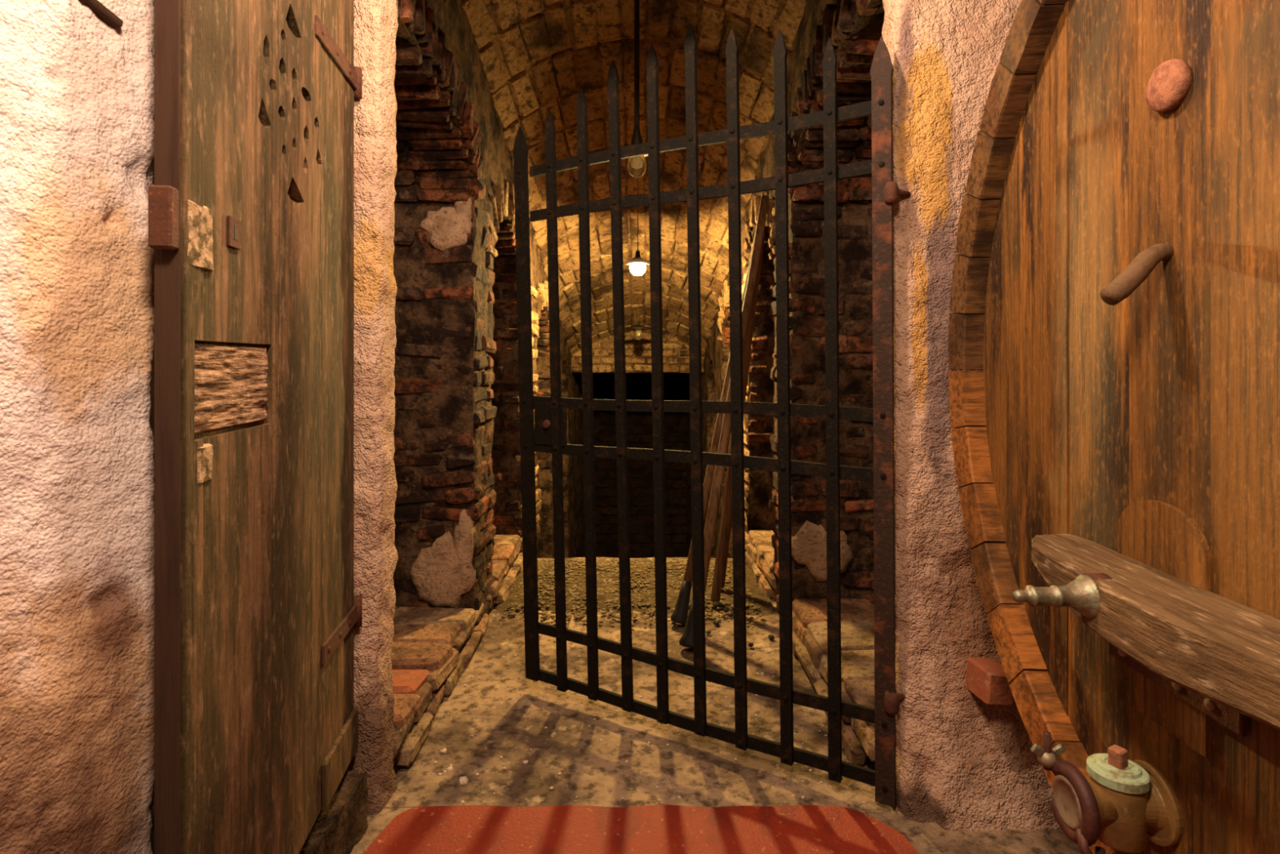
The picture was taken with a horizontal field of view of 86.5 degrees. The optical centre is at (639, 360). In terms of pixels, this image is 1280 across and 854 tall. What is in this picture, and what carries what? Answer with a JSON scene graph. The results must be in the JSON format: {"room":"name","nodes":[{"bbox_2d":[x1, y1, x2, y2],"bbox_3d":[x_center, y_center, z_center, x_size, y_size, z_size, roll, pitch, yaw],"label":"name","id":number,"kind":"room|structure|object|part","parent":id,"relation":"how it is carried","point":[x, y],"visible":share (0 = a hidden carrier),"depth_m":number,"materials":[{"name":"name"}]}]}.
{"room":"wine cellar","nodes":[
{"label":"wine cellar","id":0,"kind":"room"},
{"bbox_2d":[0,0,154,853],"bbox_3d":[-0.753,-0.046,0.728,0.320,2.200,0.786,0,0,-15],"label":"wall","id":1,"kind":"structure","parent":0,"point":[77,77],"depth_m":0.81,"materials":[{"name":"paint"}]},
{"bbox_2d":[148,0,362,853],"bbox_3d":[-0.636,-0.145,1.224,0.046,2.101,0.794,0,0,-7],"label":"door","id":2,"kind":"structure","parent":1,"relation":"in","point":[257,611],"depth_m":1.06,"materials":[{"name":"wood"}]},
{"bbox_3d":[-0.591,-0.185,0.991,0.004,0.044,0.036,0,0,-7],"label":"keyhole plate","id":3,"kind":"part","parent":2,"relation":"part of","materials":[{"name":"metal"}]},
{"bbox_2d":[150,0,399,813],"bbox_3d":[-1.030,-0.146,1.659,0.864,2.400,0.186,0,0,0],"label":"wall","id":4,"kind":"structure","parent":0,"point":[375,44],"depth_m":1.62,"materials":[{"name":"paint"}]},
{"bbox_2d":[391,0,585,773],"bbox_3d":[-0.909,0.746,5.451,0.654,5.404,7.518,0,0,0],"label":"wall","id":5,"kind":"structure","parent":0,"point":[455,473],"depth_m":2.55,"materials":[{"name":"brick"}]},
{"bbox_2d":[560,329,707,558],"bbox_3d":[0.001,1.255,7.559,2.624,5.621,2.133,0,0,0],"label":"wall","id":6,"kind":"structure","parent":0,"point":[638,384],"depth_m":8.57,"materials":[{"name":"black brick"}]},
{"bbox_2d":[462,0,808,356],"bbox_3d":[0.001,-0.983,5.450,2.613,1.944,7.512,0,0,0],"label":"ceiling","id":7,"kind":"structure","parent":0,"point":[536,57],"depth_m":3.11,"materials":[{"name":"beige brick"}]},
{"bbox_2d":[622,177,649,275],"bbox_3d":[-0.012,-0.779,3.700,0.160,0.638,0.160,0,0,0],"label":"pendant lamp","id":8,"kind":"object","parent":7,"relation":"hanging from","point":[637,267],"visible":0.86,"depth_m":3.67,"materials":[{"name":"glass"}]},
{"bbox_3d":[-0.012,-0.540,3.700,0.160,0.033,0.160,0,0,0],"label":"lamp shade","id":9,"kind":"part","parent":8,"relation":"part of","materials":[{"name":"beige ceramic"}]},
{"bbox_2d":[635,250,640,257],"bbox_3d":[-0.012,-0.566,3.700,0.048,0.062,0.048,0,0,0],"label":"socket","id":10,"kind":"object","parent":8,"relation":"attached to","point":[637,252],"depth_m":3.69,"materials":[{"name":"metal"}]},
{"bbox_3d":[-0.012,-0.832,3.700,0.005,0.533,0.005,0,0,22],"label":"cord","id":11,"kind":"part","parent":8,"relation":"part of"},
{"bbox_3d":[-0.012,-0.498,3.700,0.087,0.077,0.088,0,0,0],"label":"bulb","id":12,"kind":"part","parent":8,"relation":"part of","materials":[{"name":"beige glass"}]},
{"bbox_2d":[626,0,648,177],"bbox_3d":[-0.012,-1.076,2.600,0.110,0.753,0.110,0,0,0],"label":"pendant lamp","id":13,"kind":"object","parent":7,"relation":"hanging from","point":[637,166],"visible":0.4,"depth_m":2.59,"materials":[{"name":"metal"}]},
{"bbox_2d":[631,124,642,144],"bbox_3d":[-0.012,-0.846,2.600,0.048,0.102,0.048,0,0,0],"label":"socket","id":14,"kind":"object","parent":13,"relation":"attached to","point":[637,139],"depth_m":2.59,"materials":[{"name":"metal"}]},
{"bbox_3d":[-0.012,-0.746,2.600,0.075,0.094,0.076,0,0,0],"label":"glass globe","id":15,"kind":"part","parent":13,"relation":"part of","materials":[{"name":"beige"}]},
{"bbox_3d":[-0.012,-1.159,2.600,0.018,0.587,0.018,0,0,23],"label":"cord","id":16,"kind":"part","parent":13,"relation":"part of","materials":[{"name":"metal"}]},
{"bbox_2d":[624,298,650,340],"bbox_3d":[-0.012,-0.339,5.500,0.230,0.359,0.230,0,0,0],"label":"pendant lamp","id":17,"kind":"object","parent":7,"relation":"hanging from","point":[638,335],"visible":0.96,"depth_m":5.47,"materials":[{"name":"metal"}]},
{"bbox_3d":[-0.012,-0.269,5.500,0.230,0.033,0.230,0,0,0],"label":"lamp shade","id":18,"kind":"part","parent":17,"relation":"part of","materials":[{"name":"metal"}]},
{"bbox_3d":[-0.012,-0.206,5.500,0.075,0.094,0.076,0,0,0],"label":"glass globe","id":19,"kind":"part","parent":17,"relation":"part of","materials":[{"name":"beige"}]},
{"bbox_2d":[570,330,704,373],"bbox_3d":[-0.038,-0.092,6.337,1.253,0.418,0.337,0,0,0],"label":"wall","id":20,"kind":"structure","parent":0,"point":[637,353],"depth_m":6.18,"materials":[{"name":"beige brick"}]},
{"bbox_2d":[348,557,1082,853],"bbox_3d":[0.350,1.072,0.800,3.910,0.079,6.011,0,0,0],"label":"floor","id":21,"kind":"structure","parent":0,"point":[732,806],"depth_m":1.73,"materials":[{"name":"beige stone"}]},
{"bbox_2d":[298,777,368,853],"bbox_3d":[-0.720,1.007,1.418,0.219,0.178,0.259,0,0,0],"label":"door threshold","id":22,"kind":"object","parent":21,"relation":"on","point":[336,829],"visible":0.36,"depth_m":1.44,"materials":[{"name":"brown wood"}]},
{"bbox_2d":[391,602,488,767],"bbox_3d":[-0.757,0.979,2.173,0.357,0.163,1.009,0,0,0],"label":"brick ledge","id":23,"kind":"object","parent":21,"relation":"on","point":[433,647],"visible":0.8,"depth_m":2.12,"materials":[{"name":"brick"}]},
{"bbox_2d":[487,534,523,604],"bbox_3d":[-0.758,0.980,3.307,0.360,0.155,0.948,0,0,0],"label":"brick ledge","id":24,"kind":"object","parent":21,"relation":"on","point":[508,561],"visible":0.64,"depth_m":3.16,"materials":[{"name":"brick"}]},
{"bbox_2d":[406,636,826,803],"bbox_3d":[-0.010,1.050,2.119,1.122,0.014,1.004,0,0,0],"label":"pebbles","id":25,"kind":"object","parent":21,"relation":"on","point":[462,780],"visible":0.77,"depth_m":1.77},
{"bbox_2d":[498,558,766,626],"bbox_3d":[-0.028,1.063,3.190,1.087,0.061,1.066,0,0,0],"label":"gravel","id":26,"kind":"object","parent":21,"relation":"on","point":[540,564],"visible":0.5,"depth_m":3.08,"materials":[{"name":"gravel"}]},
{"bbox_2d":[670,241,753,624],"bbox_3d":[0.348,0.205,2.841,0.556,1.680,0.074,0,0,-38],"label":"wooden pole","id":27,"kind":"object","parent":21,"relation":"on","point":[680,615],"visible":0.59,"depth_m":2.77,"materials":[{"name":"brown wood"}]},
{"bbox_2d":[679,195,769,648],"bbox_3d":[0.346,0.171,2.693,0.080,1.754,0.644,0,0,35],"label":"wooden pole","id":28,"kind":"object","parent":21,"relation":"on","point":[686,640],"visible":0.62,"depth_m":2.64,"materials":[{"name":"brown wood"}]},
{"bbox_2d":[721,338,752,587],"bbox_3d":[0.453,0.265,3.120,0.246,1.534,0.014,0,0,-23],"label":"wooden pole","id":29,"kind":"object","parent":21,"relation":"on","point":[731,517],"visible":0.18,"depth_m":3.09,"materials":[{"name":"brown wood"}]},
{"bbox_2d":[710,231,765,601],"bbox_3d":[0.432,0.225,2.980,0.320,1.616,0.014,0,0,-35],"label":"wooden pole","id":30,"kind":"object","parent":21,"relation":"on","point":[727,496],"visible":0.58,"depth_m":2.94,"materials":[{"name":"brown wood"}]},
{"bbox_2d":[745,529,777,599],"bbox_3d":[0.715,0.982,3.372,0.345,0.152,0.924,0,0,0],"label":"brick ledge","id":31,"kind":"object","parent":21,"relation":"on","point":[760,556],"visible":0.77,"depth_m":3.26,"materials":[{"name":"brick"}]},
{"bbox_2d":[768,634,774,639],"bbox_3d":[0.494,1.043,2.560,0.022,0.020,0.022,0,0,-28],"label":"lump","id":32,"kind":"object","parent":21,"relation":"on","point":[771,637],"visible":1,"depth_m":2.55,"materials":[{"name":"black stone"}]},
{"bbox_2d":[777,591,875,767],"bbox_3d":[0.716,0.981,2.224,0.360,0.158,1.114,0,0,0],"label":"brick ledge","id":33,"kind":"object","parent":21,"relation":"on","point":[810,646],"visible":0.54,"depth_m":2.18,"materials":[{"name":"brick"}]},
{"bbox_2d":[948,0,1279,853],"bbox_3d":[1.060,0.068,0.666,1.079,1.972,1.830,0,0,0],"label":"wine cask","id":34,"kind":"object","parent":21,"relation":"on","point":[1115,295],"visible":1,"depth_m":0.99,"materials":[{"name":"wood"}]},
{"bbox_2d":[1087,779,1118,825],"bbox_3d":[0.656,0.640,0.985,0.052,0.077,0.078,0,0,0],"label":"outlet","id":35,"kind":"object","parent":34,"relation":"attached to","point":[1102,794],"depth_m":0.96,"materials":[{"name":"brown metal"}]},
{"bbox_3d":[0.692,0.576,0.985,0.019,0.028,0.019,0,0,-29],"label":"square stem","id":36,"kind":"part","parent":34,"relation":"part of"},
{"bbox_2d":[685,0,881,768],"bbox_3d":[0.876,0.750,5.452,0.673,5.405,7.519,0,0,0],"label":"wall","id":37,"kind":"structure","parent":0,"point":[853,27],"depth_m":2.62,"materials":[{"name":"brick"}]},
{"bbox_2d":[880,0,1060,828],"bbox_3d":[1.181,-0.146,1.637,1.159,2.400,0.243,0,0,0],"label":"wall","id":38,"kind":"structure","parent":0,"point":[964,758],"depth_m":1.62,"materials":[{"name":"paint"}]},
{"bbox_2d":[512,23,911,807],"bbox_3d":[0.106,0.059,1.886,1.202,1.964,0.075,0,0,30],"label":"iron gate","id":39,"kind":"object","parent":38,"relation":"attached to","point":[549,436],"visible":1,"depth_m":1.83,"materials":[{"name":"black metal"}]},
{"bbox_3d":[-0.282,0.201,2.136,0.125,0.135,0.012,0,0,31],"label":"lock plate","id":40,"kind":"part","parent":39,"relation":"part of","materials":[{"name":"metal"}]},
{"bbox_3d":[0.117,-0.460,1.896,1.095,0.040,0.011,0,0,31],"label":"rail","id":41,"kind":"part","parent":39,"relation":"part of","materials":[{"name":"metal"}]},
{"bbox_3d":[0.117,-0.605,1.896,1.095,0.040,0.011,0,0,31],"label":"rail","id":42,"kind":"part","parent":39,"relation":"part of","materials":[{"name":"metal"}]},
{"bbox_3d":[0.117,0.130,1.896,1.095,0.040,0.011,0,0,31],"label":"rail","id":43,"kind":"part","parent":39,"relation":"part of","materials":[{"name":"metal"}]},
{"bbox_3d":[0.117,0.272,1.896,1.095,0.040,0.011,0,0,31],"label":"rail","id":44,"kind":"part","parent":39,"relation":"part of","materials":[{"name":"metal"}]},
{"bbox_3d":[0.117,0.853,1.896,1.095,0.040,0.011,0,0,31],"label":"rail","id":45,"kind":"part","parent":39,"relation":"part of","materials":[{"name":"metal"}]},
{"bbox_3d":[0.117,1.003,1.896,1.095,0.040,0.011,0,0,31],"label":"rail","id":46,"kind":"part","parent":39,"relation":"part of","materials":[{"name":"metal"}]}
]}

